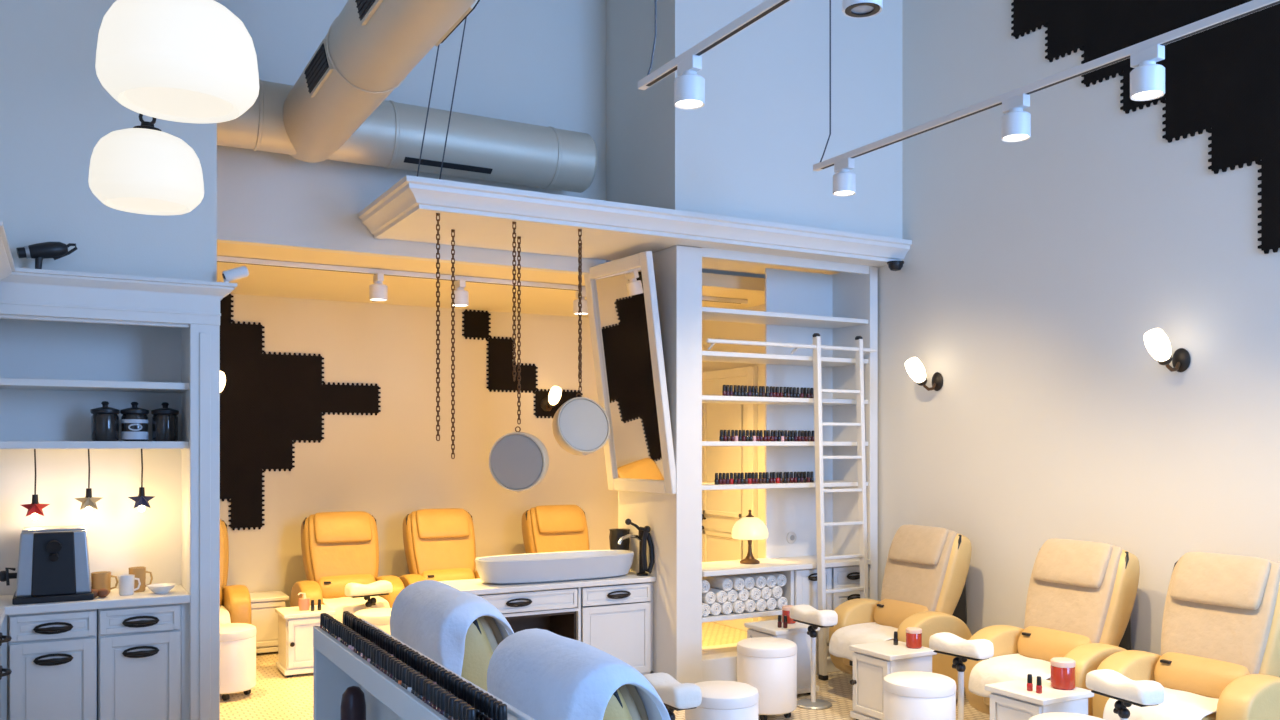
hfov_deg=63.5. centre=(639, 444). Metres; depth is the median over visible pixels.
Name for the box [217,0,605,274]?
wall
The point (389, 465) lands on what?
wall
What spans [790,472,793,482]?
bottle
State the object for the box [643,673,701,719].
pedicure footrest
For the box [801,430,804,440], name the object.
bottle
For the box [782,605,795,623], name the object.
candle jar
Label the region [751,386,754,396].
bottle
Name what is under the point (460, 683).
bottle
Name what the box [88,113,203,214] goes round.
pendant lamp
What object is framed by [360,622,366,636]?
bottle
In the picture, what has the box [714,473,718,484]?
bottle
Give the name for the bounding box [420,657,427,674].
bottle
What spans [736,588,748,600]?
rolled towel
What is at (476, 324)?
tile panel
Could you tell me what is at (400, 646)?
bottle
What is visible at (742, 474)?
bottle
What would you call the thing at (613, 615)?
vanity cabinet
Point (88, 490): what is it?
socket
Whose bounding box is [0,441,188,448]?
shelf
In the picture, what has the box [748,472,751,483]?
bottle
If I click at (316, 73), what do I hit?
grille
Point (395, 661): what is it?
bottle
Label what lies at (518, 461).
round mirror
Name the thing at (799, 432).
bottle
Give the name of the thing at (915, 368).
wall sconce
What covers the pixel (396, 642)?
bottle
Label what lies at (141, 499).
lamp
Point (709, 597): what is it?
rolled towel
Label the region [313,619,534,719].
display
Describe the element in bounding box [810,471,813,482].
bottle
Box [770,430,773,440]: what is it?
bottle
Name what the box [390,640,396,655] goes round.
bottle
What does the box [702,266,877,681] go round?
shelf unit
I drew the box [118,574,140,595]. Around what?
mug
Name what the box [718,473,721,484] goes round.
bottle
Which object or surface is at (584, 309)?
track spotlight
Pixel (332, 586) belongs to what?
lumbar cushion
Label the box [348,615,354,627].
bottle
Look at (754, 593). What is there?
rolled towel
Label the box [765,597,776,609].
rolled towel
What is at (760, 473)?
bottle
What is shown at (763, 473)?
bottle
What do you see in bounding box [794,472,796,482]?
bottle
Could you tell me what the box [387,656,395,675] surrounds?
bottle
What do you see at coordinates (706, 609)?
rolled towel
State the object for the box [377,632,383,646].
bottle
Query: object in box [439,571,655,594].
countertop
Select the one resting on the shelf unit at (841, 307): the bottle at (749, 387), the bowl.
the bottle at (749, 387)
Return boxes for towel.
[390,580,513,675]
[487,628,670,719]
[702,576,732,590]
[702,579,709,592]
[702,591,715,603]
[702,603,710,616]
[708,602,720,615]
[709,588,726,602]
[719,575,744,590]
[719,601,732,613]
[725,589,737,601]
[729,574,754,589]
[730,600,744,613]
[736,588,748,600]
[739,574,765,588]
[742,599,755,612]
[747,587,760,600]
[750,573,776,587]
[753,598,766,610]
[760,586,771,599]
[764,572,786,586]
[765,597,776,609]
[770,586,781,598]
[774,596,787,608]
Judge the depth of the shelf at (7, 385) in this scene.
4.98 m
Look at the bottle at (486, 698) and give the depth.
2.46 m
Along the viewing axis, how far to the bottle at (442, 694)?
2.50 m
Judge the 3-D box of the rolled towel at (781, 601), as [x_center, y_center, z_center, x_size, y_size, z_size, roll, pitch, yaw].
[0.936,1.118,7.437,0.091,0.091,0.315,0,0,-29]
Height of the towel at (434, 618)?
0.377 m
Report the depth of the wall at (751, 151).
7.00 m
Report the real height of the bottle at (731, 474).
0.080 m
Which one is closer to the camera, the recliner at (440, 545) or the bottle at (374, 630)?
the bottle at (374, 630)
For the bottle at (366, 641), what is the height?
0.080 m
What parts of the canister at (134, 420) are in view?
lid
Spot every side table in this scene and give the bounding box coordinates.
[250,591,288,652]
[275,605,335,676]
[744,619,819,694]
[849,640,936,719]
[985,677,1093,719]
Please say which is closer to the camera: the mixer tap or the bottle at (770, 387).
the mixer tap
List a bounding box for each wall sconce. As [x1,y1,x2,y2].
[220,371,225,396]
[541,386,561,410]
[905,357,942,390]
[1144,328,1190,371]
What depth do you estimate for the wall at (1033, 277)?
6.30 m
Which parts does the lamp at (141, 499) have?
lamp shade, bulb, cord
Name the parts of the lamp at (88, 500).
lamp shade, bulb, cord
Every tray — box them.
[12,588,93,604]
[22,525,84,531]
[348,593,388,597]
[664,703,696,710]
[793,620,833,627]
[933,650,988,660]
[1091,690,1158,706]
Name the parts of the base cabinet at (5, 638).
door, handle, handle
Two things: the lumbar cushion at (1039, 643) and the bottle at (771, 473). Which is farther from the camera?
the bottle at (771, 473)
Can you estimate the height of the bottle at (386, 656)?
0.080 m
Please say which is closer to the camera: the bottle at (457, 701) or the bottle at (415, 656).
the bottle at (457, 701)
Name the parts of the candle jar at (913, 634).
lid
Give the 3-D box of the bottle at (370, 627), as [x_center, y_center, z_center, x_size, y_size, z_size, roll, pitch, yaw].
[-0.886,0.640,3.413,0.029,0.080,0.029,0,0,15]
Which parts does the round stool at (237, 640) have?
seat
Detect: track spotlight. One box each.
[369,273,387,300]
[451,280,468,306]
[573,289,587,314]
[674,55,704,109]
[833,158,855,195]
[842,0,882,17]
[1001,94,1030,141]
[1130,44,1164,100]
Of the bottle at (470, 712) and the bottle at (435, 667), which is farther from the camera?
the bottle at (435, 667)
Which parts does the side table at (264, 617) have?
skirting, door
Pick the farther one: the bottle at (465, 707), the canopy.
the canopy
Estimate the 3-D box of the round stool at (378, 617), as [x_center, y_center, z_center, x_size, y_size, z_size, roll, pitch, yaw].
[-1.876,1.422,7.447,0.366,0.455,0.366,0,0,-35]
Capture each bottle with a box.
[311,600,314,610]
[317,599,320,609]
[320,613,325,628]
[322,614,328,629]
[324,615,329,630]
[326,616,332,631]
[327,618,333,633]
[329,619,335,634]
[331,620,337,635]
[333,621,340,637]
[335,623,341,638]
[337,624,343,640]
[340,625,347,642]
[340,686,365,719]
[342,627,348,643]
[344,612,349,625]
[344,628,351,645]
[346,630,352,646]
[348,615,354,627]
[348,631,355,648]
[351,633,357,650]
[352,617,357,630]
[353,634,360,651]
[355,636,361,653]
[356,620,361,633]
[357,637,364,655]
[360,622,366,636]
[360,639,368,656]
[362,640,369,658]
[363,624,368,637]
[364,642,372,660]
[365,625,371,638]
[367,644,374,661]
[368,626,374,640]
[369,645,377,663]
[370,628,375,642]
[372,647,380,665]
[373,629,379,643]
[375,631,381,645]
[375,649,383,668]
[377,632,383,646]
[378,651,386,669]
[379,634,385,648]
[380,652,388,671]
[382,635,388,650]
[383,654,391,674]
[385,637,391,650]
[387,638,393,653]
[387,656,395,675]
[389,658,397,678]
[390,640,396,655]
[392,660,400,680]
[393,641,400,655]
[395,643,402,659]
[395,662,403,682]
[398,664,406,684]
[399,645,405,660]
[401,646,408,662]
[401,666,409,687]
[404,648,411,664]
[405,668,413,688]
[407,650,414,666]
[407,670,415,691]
[410,652,418,667]
[411,672,419,693]
[413,654,419,670]
[414,675,423,695]
[416,655,424,672]
[417,677,426,699]
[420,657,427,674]
[422,679,431,700]
[423,659,430,676]
[424,682,433,704]
[426,661,434,678]
[429,663,437,681]
[429,684,437,706]
[432,686,441,709]
[433,665,440,683]
[436,667,444,685]
[436,689,445,711]
[439,669,446,688]
[439,691,448,715]
[443,671,451,690]
[444,694,453,717]
[447,674,455,693]
[447,697,457,719]
[450,676,458,694]
[453,699,462,719]
[454,678,462,697]
[458,681,466,700]
[458,702,467,719]
[462,705,471,719]
[463,683,471,701]
[466,685,474,704]
[466,708,475,719]
[470,688,478,708]
[474,690,483,719]
[475,709,479,719]
[479,693,488,719]
[479,711,483,719]
[483,695,492,719]
[487,698,497,719]
[493,701,502,719]
[497,704,507,719]
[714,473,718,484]
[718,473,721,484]
[719,430,723,440]
[722,385,725,395]
[722,473,725,483]
[723,430,726,440]
[726,385,729,395]
[726,473,729,483]
[727,430,730,440]
[729,385,732,395]
[730,473,733,483]
[731,430,734,440]
[733,385,736,395]
[733,473,736,483]
[735,430,737,440]
[737,385,740,395]
[737,473,740,483]
[738,430,741,440]
[740,472,743,483]
[741,385,743,395]
[742,430,745,440]
[744,386,747,395]
[744,472,747,483]
[746,430,748,440]
[748,386,751,396]
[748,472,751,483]
[749,430,752,440]
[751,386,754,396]
[751,472,754,483]
[753,430,755,440]
[755,386,757,396]
[755,472,758,483]
[756,430,759,440]
[758,386,761,396]
[759,430,762,440]
[759,472,761,483]
[762,386,764,396]
[762,472,765,483]
[763,430,766,440]
[765,386,768,396]
[766,472,768,483]
[767,430,769,440]
[769,386,772,396]
[769,472,772,482]
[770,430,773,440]
[773,387,775,396]
[773,472,775,482]
[774,430,776,440]
[776,387,779,396]
[776,472,779,482]
[777,430,780,440]
[777,615,781,627]
[779,387,782,396]
[779,472,782,482]
[781,430,783,440]
[783,387,786,397]
[783,472,786,482]
[783,616,787,627]
[784,430,787,440]
[786,472,789,482]
[787,387,789,397]
[788,430,790,440]
[790,387,792,397]
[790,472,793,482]
[791,430,793,440]
[793,387,796,397]
[794,430,797,440]
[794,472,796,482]
[796,387,799,397]
[797,472,800,482]
[798,430,800,440]
[800,387,803,397]
[800,472,803,482]
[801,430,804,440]
[803,388,806,397]
[803,472,806,482]
[804,430,807,441]
[807,388,809,397]
[807,471,809,482]
[808,431,810,441]
[810,388,813,397]
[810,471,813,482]
[811,431,814,441]
[893,631,897,644]
[1027,674,1032,690]
[1036,676,1041,693]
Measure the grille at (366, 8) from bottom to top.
0.112 m
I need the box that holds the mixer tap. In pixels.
[618,519,654,575]
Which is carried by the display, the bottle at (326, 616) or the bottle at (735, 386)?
the bottle at (326, 616)
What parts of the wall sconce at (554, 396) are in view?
lamp shade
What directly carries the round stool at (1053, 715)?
on the floor
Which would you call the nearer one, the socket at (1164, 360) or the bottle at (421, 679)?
the bottle at (421, 679)
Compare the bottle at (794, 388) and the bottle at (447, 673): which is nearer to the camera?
the bottle at (447, 673)
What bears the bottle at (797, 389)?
on the shelf unit at (841, 307)
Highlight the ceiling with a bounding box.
[217,242,764,317]
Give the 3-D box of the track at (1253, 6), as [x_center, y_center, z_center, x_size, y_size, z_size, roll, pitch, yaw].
[2.014,-2.447,3.992,0.034,1.806,4.220,0,0,-29]
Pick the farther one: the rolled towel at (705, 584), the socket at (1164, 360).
the rolled towel at (705, 584)
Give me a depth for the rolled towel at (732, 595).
7.11 m
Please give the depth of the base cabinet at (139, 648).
4.96 m
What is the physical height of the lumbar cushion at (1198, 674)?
0.181 m
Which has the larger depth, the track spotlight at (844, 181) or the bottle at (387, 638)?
the track spotlight at (844, 181)
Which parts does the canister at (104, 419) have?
lid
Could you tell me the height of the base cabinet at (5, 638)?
0.880 m
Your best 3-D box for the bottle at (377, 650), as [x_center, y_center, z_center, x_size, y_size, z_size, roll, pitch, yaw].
[-0.763,0.640,3.036,0.029,0.080,0.029,0,0,39]
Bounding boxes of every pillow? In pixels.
[314,511,371,542]
[416,508,469,538]
[484,616,502,644]
[535,505,584,532]
[625,684,648,719]
[888,525,948,564]
[1033,538,1111,587]
[1170,552,1270,609]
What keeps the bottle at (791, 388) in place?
on the shelf unit at (841, 307)
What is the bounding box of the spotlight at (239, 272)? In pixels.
[222,266,248,282]
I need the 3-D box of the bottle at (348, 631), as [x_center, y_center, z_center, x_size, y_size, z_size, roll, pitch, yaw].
[-0.939,0.640,3.350,0.029,0.080,0.029,0,0,42]
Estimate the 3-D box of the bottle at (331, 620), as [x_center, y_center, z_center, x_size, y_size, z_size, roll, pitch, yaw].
[-1.055,0.640,3.560,0.029,0.080,0.029,0,0,-39]
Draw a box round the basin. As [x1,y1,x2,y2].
[475,550,633,583]
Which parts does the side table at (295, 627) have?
skirting, door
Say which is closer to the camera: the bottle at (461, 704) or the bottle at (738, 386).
the bottle at (461, 704)
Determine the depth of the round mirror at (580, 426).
6.70 m
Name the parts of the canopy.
crown moulding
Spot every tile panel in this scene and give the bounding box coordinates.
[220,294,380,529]
[462,309,582,417]
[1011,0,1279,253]
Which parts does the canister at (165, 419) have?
lid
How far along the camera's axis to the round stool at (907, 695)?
5.18 m
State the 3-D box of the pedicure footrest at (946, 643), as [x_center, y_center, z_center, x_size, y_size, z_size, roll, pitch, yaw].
[1.730,1.340,5.573,0.242,0.619,0.340,0,0,-35]
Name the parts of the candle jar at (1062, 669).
lid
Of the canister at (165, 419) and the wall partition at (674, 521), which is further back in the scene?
the wall partition at (674, 521)
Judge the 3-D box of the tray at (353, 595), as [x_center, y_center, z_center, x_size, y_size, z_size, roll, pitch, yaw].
[-2.043,1.130,7.789,0.290,0.010,0.100,0,0,-38]
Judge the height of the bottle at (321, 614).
0.080 m
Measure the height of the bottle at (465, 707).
0.080 m
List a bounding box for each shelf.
[0,378,188,392]
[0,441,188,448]
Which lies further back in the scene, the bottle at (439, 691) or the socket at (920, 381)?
the socket at (920, 381)
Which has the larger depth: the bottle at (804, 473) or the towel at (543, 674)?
the bottle at (804, 473)
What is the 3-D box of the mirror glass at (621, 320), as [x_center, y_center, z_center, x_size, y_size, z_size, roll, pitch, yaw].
[-0.070,-0.471,7.125,0.013,1.450,0.670,-9,5,-33]
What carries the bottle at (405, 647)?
on the display
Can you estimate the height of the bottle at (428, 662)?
0.080 m
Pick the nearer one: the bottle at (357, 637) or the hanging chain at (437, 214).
the bottle at (357, 637)
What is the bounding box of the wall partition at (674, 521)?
[618,245,701,683]
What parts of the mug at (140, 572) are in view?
handle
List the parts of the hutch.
cornice, panel, cornice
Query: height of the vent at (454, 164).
0.034 m
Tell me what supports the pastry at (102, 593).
on the countertop at (178, 594)
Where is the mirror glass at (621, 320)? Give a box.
[593,267,663,480]
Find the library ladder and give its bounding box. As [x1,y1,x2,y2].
[812,333,867,680]
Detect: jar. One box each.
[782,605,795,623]
[906,627,921,648]
[1050,657,1075,689]
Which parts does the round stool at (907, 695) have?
seat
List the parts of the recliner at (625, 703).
backrest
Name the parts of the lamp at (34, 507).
cord, bulb, lamp shade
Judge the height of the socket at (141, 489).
0.045 m
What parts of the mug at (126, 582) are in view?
handle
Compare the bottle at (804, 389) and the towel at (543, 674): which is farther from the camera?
the bottle at (804, 389)
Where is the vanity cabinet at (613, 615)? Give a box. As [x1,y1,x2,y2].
[439,571,655,674]
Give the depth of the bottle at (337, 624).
3.47 m
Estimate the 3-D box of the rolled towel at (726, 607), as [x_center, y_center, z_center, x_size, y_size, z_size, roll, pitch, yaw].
[0.528,1.118,7.220,0.091,0.091,0.315,0,0,-29]
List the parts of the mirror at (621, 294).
frame rail, frame rail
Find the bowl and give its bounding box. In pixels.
[146,583,175,593]
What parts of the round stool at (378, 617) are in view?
seat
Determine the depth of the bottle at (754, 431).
7.25 m
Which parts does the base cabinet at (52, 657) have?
drawer, handle, handle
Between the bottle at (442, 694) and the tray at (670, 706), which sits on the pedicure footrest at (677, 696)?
the tray at (670, 706)
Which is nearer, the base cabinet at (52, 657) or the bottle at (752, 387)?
the base cabinet at (52, 657)
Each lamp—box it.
[21,449,49,519]
[74,449,101,512]
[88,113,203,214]
[95,0,258,123]
[128,449,154,511]
[732,510,768,563]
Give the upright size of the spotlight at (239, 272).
0.102 m
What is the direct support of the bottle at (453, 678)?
on the display
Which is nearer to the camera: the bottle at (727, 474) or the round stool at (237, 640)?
the round stool at (237, 640)
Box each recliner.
[220,519,250,623]
[290,511,404,622]
[399,508,479,586]
[461,616,502,691]
[522,505,589,553]
[603,684,648,719]
[829,525,971,700]
[964,538,1139,715]
[1092,552,1279,719]
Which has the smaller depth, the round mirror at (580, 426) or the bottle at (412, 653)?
the bottle at (412, 653)
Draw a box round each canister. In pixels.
[90,401,119,440]
[120,402,148,440]
[151,402,178,440]
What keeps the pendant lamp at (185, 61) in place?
hanging from the ceiling
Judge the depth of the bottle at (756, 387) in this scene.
7.26 m
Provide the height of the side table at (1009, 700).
0.450 m
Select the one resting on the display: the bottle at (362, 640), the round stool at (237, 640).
the bottle at (362, 640)
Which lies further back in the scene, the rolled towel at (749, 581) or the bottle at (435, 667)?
the rolled towel at (749, 581)
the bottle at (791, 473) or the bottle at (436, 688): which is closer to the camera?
the bottle at (436, 688)
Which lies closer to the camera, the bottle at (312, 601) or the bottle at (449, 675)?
the bottle at (449, 675)
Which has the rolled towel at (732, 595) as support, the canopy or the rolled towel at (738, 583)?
the rolled towel at (738, 583)
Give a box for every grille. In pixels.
[304,43,328,92]
[355,0,374,20]
[440,0,479,43]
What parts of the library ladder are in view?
rail, rail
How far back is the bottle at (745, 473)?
7.21 m
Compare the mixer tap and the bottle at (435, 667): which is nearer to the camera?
the bottle at (435, 667)
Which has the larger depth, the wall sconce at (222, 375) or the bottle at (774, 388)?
the wall sconce at (222, 375)
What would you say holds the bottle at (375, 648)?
on the display
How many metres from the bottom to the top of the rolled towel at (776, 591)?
0.091 m
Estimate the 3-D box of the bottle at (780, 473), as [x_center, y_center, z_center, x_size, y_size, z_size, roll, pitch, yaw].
[1.006,0.232,7.377,0.029,0.080,0.029,0,0,7]
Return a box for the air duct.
[217,0,597,192]
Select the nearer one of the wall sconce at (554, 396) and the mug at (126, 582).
the mug at (126, 582)
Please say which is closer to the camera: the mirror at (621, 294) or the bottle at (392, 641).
the bottle at (392, 641)
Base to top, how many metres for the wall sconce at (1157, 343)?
0.228 m
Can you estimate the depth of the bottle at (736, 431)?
7.17 m
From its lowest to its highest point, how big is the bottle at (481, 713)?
0.041 m
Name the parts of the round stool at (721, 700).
seat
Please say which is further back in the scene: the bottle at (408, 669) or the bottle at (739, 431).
the bottle at (739, 431)
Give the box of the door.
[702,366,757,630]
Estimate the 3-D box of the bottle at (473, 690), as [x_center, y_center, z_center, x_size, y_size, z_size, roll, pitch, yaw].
[-0.407,0.640,2.547,0.029,0.080,0.029,0,0,30]
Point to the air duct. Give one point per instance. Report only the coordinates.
(337, 109)
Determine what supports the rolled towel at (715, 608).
on the shelf unit at (841, 307)
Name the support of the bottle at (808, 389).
on the shelf unit at (841, 307)
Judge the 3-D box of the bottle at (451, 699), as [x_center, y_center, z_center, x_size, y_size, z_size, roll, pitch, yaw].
[-0.444,0.640,2.458,0.029,0.080,0.029,0,0,-3]
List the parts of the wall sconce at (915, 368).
lamp shade, arm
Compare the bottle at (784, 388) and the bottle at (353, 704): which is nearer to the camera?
the bottle at (353, 704)
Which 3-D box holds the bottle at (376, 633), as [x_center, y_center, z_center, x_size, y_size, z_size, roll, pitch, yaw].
[-0.842,0.640,3.335,0.029,0.080,0.029,0,0,-5]
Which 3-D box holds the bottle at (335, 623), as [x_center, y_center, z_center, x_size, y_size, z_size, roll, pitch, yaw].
[-1.026,0.640,3.508,0.029,0.080,0.029,0,0,-8]
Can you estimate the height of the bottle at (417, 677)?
0.080 m
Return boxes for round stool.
[220,623,256,700]
[354,608,391,634]
[685,681,758,719]
[737,637,796,719]
[883,671,955,719]
[1029,712,1103,719]
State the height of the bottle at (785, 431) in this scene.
0.080 m
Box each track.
[217,256,747,303]
[638,0,790,89]
[813,0,1279,170]
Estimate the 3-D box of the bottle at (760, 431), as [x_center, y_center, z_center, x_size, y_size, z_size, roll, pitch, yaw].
[0.854,-0.065,7.293,0.029,0.080,0.029,0,0,34]
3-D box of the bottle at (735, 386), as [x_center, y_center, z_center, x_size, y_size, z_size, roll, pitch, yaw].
[0.661,-0.375,7.178,0.029,0.080,0.029,0,0,-29]
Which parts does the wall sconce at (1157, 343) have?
lamp shade, arm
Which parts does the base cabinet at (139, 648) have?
drawer, handle, handle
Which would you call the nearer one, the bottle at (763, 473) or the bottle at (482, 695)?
the bottle at (482, 695)
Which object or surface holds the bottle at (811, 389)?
on the shelf unit at (841, 307)
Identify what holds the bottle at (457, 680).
on the display
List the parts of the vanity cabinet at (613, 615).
handle, drawer, drawer, door, handle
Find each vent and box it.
[304,39,333,96]
[356,0,382,24]
[404,157,492,173]
[435,0,477,45]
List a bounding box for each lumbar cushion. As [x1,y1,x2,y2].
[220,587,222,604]
[318,574,375,598]
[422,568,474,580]
[874,599,928,627]
[1017,626,1091,661]
[1154,652,1249,698]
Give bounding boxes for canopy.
[358,17,911,274]
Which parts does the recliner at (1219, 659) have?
arm, seat, seat, backrest, arm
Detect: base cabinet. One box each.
[0,628,11,719]
[8,609,96,719]
[97,604,180,719]
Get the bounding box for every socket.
[32,494,37,503]
[86,488,91,497]
[139,487,144,496]
[786,532,796,543]
[917,378,926,385]
[1157,356,1171,364]
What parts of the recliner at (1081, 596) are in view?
arm, seat, arm, backrest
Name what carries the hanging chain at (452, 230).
hanging from the canopy
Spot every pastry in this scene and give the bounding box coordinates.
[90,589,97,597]
[98,588,108,597]
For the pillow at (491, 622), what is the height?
0.238 m
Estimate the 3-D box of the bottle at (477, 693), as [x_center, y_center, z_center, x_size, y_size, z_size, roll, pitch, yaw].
[-0.392,0.640,2.521,0.029,0.080,0.029,0,0,27]
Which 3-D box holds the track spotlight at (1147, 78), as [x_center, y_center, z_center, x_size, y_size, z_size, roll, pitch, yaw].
[1.985,-1.455,4.044,0.124,0.180,0.124,0,0,-29]
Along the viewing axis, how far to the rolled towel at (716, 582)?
7.11 m
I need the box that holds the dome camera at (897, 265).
[887,260,903,270]
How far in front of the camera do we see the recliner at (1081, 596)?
5.69 m
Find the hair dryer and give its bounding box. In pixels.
[16,242,76,268]
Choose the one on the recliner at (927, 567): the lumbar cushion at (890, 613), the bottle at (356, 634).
the lumbar cushion at (890, 613)
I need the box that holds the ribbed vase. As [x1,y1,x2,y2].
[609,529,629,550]
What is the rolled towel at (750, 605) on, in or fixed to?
on the shelf unit at (841, 307)
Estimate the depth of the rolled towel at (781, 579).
7.32 m
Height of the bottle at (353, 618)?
0.080 m
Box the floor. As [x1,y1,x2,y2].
[220,622,989,719]
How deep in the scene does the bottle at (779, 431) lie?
7.35 m
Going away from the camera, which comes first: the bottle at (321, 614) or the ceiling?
the bottle at (321, 614)
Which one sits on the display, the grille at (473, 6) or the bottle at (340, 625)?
the bottle at (340, 625)
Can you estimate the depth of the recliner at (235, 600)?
7.59 m
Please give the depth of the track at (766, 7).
3.98 m
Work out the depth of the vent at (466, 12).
4.27 m
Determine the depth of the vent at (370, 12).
4.25 m
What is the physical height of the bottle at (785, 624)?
0.080 m
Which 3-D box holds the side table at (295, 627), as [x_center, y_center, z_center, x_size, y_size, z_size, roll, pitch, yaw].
[-2.436,1.425,7.529,0.360,0.450,0.393,0,0,-29]
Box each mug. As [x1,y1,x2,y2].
[91,571,117,592]
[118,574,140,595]
[128,566,152,591]
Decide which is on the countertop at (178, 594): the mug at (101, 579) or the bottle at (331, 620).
the mug at (101, 579)
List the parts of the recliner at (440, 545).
arm, backrest, arm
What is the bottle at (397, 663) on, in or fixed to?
on the display
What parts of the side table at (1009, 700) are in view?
door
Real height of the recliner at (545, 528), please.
1.112 m
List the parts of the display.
panel, panel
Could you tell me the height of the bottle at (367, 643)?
0.080 m
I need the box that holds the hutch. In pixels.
[0,220,236,719]
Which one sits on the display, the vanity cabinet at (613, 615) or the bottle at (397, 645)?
the bottle at (397, 645)
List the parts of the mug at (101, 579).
handle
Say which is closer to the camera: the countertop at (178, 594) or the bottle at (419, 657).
the bottle at (419, 657)
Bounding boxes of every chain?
[436,213,439,440]
[451,229,454,458]
[512,221,515,381]
[517,236,520,423]
[578,229,581,378]
[578,243,581,391]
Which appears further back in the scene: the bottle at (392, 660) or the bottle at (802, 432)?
the bottle at (802, 432)
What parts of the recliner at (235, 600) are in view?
backrest, seat, arm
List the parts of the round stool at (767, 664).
seat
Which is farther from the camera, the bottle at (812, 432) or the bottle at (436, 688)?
the bottle at (812, 432)
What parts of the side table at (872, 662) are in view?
skirting, door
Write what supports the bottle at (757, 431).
on the shelf unit at (841, 307)
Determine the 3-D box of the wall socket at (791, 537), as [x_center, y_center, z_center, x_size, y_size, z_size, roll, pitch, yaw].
[1.147,0.700,7.813,0.090,0.090,0.016,0,0,-29]
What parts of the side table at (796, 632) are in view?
door, skirting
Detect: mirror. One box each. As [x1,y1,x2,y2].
[489,426,548,492]
[552,393,609,455]
[584,251,675,493]
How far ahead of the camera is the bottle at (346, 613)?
3.69 m
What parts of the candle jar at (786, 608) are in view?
lid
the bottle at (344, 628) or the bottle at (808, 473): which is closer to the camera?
the bottle at (344, 628)
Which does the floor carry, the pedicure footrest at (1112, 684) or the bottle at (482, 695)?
the pedicure footrest at (1112, 684)
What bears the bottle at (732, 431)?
on the shelf unit at (841, 307)
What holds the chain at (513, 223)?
hanging from the canopy
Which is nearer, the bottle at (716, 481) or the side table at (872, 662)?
the side table at (872, 662)
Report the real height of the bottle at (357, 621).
0.080 m
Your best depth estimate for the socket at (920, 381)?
7.08 m
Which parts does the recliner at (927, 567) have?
arm, seat, arm, backrest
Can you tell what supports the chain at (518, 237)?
hanging from the canopy
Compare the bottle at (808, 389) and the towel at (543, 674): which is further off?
the bottle at (808, 389)
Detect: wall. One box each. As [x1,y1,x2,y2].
[0,0,216,594]
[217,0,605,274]
[220,294,617,606]
[606,0,901,274]
[702,0,1279,654]
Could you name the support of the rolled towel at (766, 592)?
on the rolled towel at (771, 603)
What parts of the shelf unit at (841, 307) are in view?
shelf, shelf, shelf, shelf, shelf, shelf, ladder rail, panel, handle, door, drawer, door, handle, handle, panel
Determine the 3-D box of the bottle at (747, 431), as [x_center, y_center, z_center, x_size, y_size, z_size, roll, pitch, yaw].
[0.750,-0.065,7.228,0.029,0.080,0.029,0,0,-44]
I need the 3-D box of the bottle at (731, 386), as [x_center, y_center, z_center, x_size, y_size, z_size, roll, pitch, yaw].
[0.632,-0.375,7.168,0.029,0.080,0.029,0,0,-38]
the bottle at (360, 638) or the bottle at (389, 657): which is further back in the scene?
the bottle at (360, 638)
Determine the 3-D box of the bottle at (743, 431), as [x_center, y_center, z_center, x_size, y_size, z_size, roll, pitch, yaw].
[0.724,-0.065,7.213,0.029,0.080,0.029,0,0,34]
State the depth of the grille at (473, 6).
4.25 m
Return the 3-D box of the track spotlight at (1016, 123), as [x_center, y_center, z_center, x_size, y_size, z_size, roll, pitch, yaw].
[1.674,-1.455,4.604,0.124,0.180,0.124,0,0,-29]
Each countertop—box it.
[0,585,189,627]
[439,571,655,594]
[702,554,871,576]
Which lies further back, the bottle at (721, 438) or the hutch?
the bottle at (721, 438)
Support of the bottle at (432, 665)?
on the display
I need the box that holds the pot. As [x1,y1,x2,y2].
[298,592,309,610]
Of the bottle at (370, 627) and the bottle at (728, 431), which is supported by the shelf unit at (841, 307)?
the bottle at (728, 431)
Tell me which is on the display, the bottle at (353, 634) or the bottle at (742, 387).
the bottle at (353, 634)
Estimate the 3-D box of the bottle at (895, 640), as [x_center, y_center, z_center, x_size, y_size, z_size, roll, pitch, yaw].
[1.536,1.160,6.209,0.029,0.080,0.029,0,0,-29]
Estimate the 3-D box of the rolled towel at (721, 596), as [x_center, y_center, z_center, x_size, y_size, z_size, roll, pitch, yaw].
[0.488,1.039,7.198,0.090,0.090,0.315,0,0,-29]
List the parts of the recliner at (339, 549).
arm, backrest, seat, arm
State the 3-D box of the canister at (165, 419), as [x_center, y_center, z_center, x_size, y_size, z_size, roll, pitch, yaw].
[-2.386,-0.117,5.195,0.128,0.197,0.128,0,0,-29]
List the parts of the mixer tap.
spout, lever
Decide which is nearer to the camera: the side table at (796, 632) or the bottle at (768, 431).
the side table at (796, 632)
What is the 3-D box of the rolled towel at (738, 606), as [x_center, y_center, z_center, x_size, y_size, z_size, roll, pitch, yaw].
[0.613,1.118,7.256,0.091,0.091,0.315,0,0,-29]

